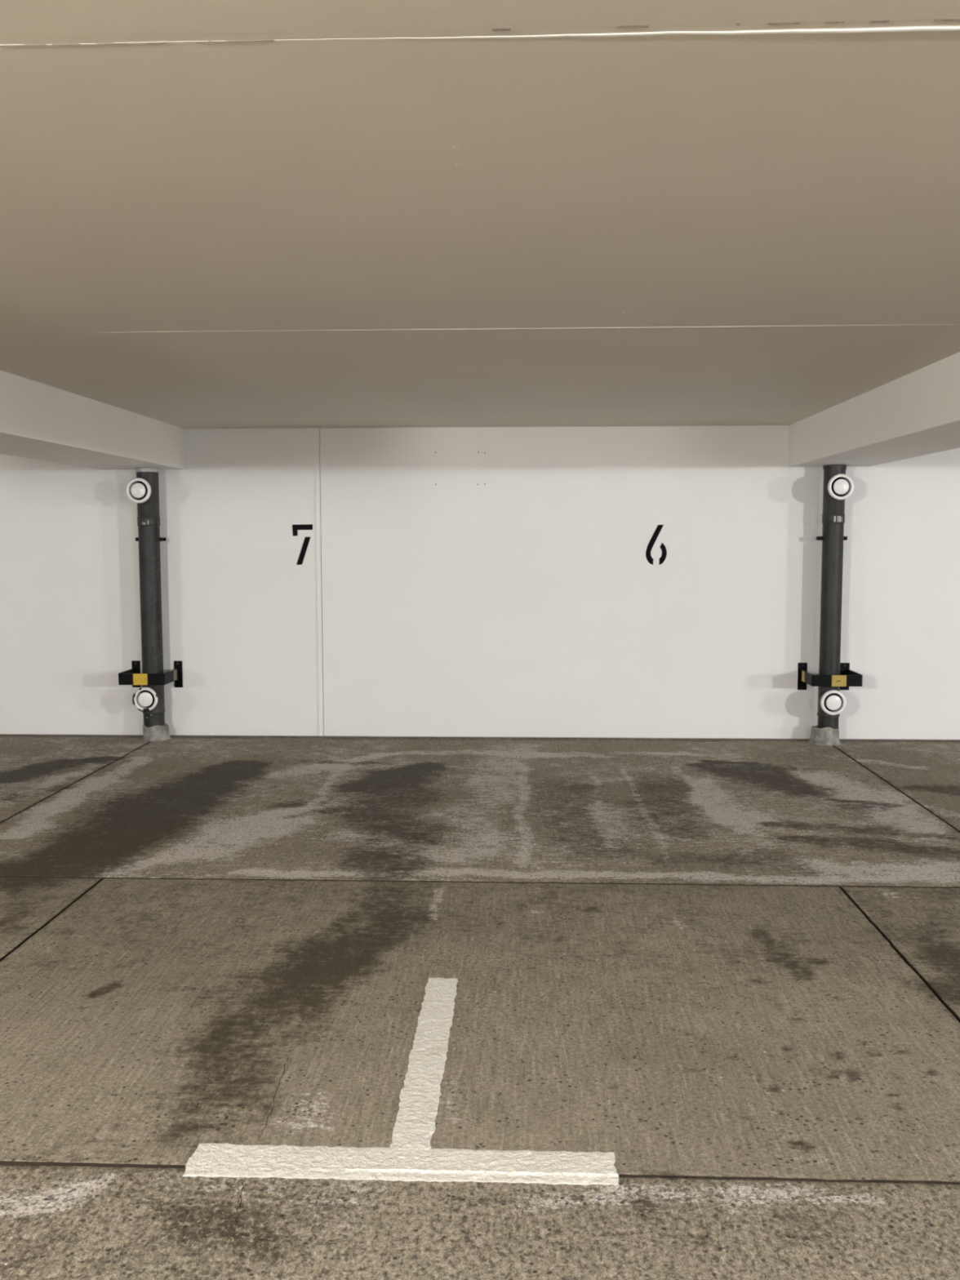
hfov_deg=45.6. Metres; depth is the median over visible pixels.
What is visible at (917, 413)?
ceiling beam
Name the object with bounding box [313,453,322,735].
trim
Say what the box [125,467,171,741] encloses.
pipe
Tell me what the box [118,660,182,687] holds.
guard
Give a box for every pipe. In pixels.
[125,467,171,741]
[808,465,853,746]
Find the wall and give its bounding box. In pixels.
[0,425,959,739]
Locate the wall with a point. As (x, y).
(475, 581)
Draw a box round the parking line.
[182,977,618,1185]
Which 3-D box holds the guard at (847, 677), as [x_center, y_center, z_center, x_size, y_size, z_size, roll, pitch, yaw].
[2.547,0.287,8.309,0.378,0.203,0.374,0,5,2]
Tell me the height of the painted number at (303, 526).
0.303 m
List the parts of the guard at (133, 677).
wall plate, wall plate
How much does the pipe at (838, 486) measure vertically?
2.014 m
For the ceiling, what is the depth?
2.79 m
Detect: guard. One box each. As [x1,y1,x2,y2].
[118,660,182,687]
[797,662,862,689]
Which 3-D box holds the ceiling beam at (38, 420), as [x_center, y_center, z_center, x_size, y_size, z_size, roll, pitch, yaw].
[-2.687,-1.096,4.776,0.648,0.311,7.600,0,5,2]
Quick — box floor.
[0,733,959,1279]
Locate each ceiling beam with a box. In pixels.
[0,369,186,469]
[788,351,959,466]
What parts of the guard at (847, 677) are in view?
wall plate, wall plate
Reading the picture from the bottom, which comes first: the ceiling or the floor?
the floor
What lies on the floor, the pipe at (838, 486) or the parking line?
the parking line
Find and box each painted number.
[292,524,312,564]
[645,524,666,564]
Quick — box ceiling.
[0,0,959,428]
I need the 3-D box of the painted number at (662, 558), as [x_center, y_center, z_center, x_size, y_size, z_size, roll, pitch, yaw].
[1.307,-0.705,8.461,0.155,0.297,0.001,0,5,2]

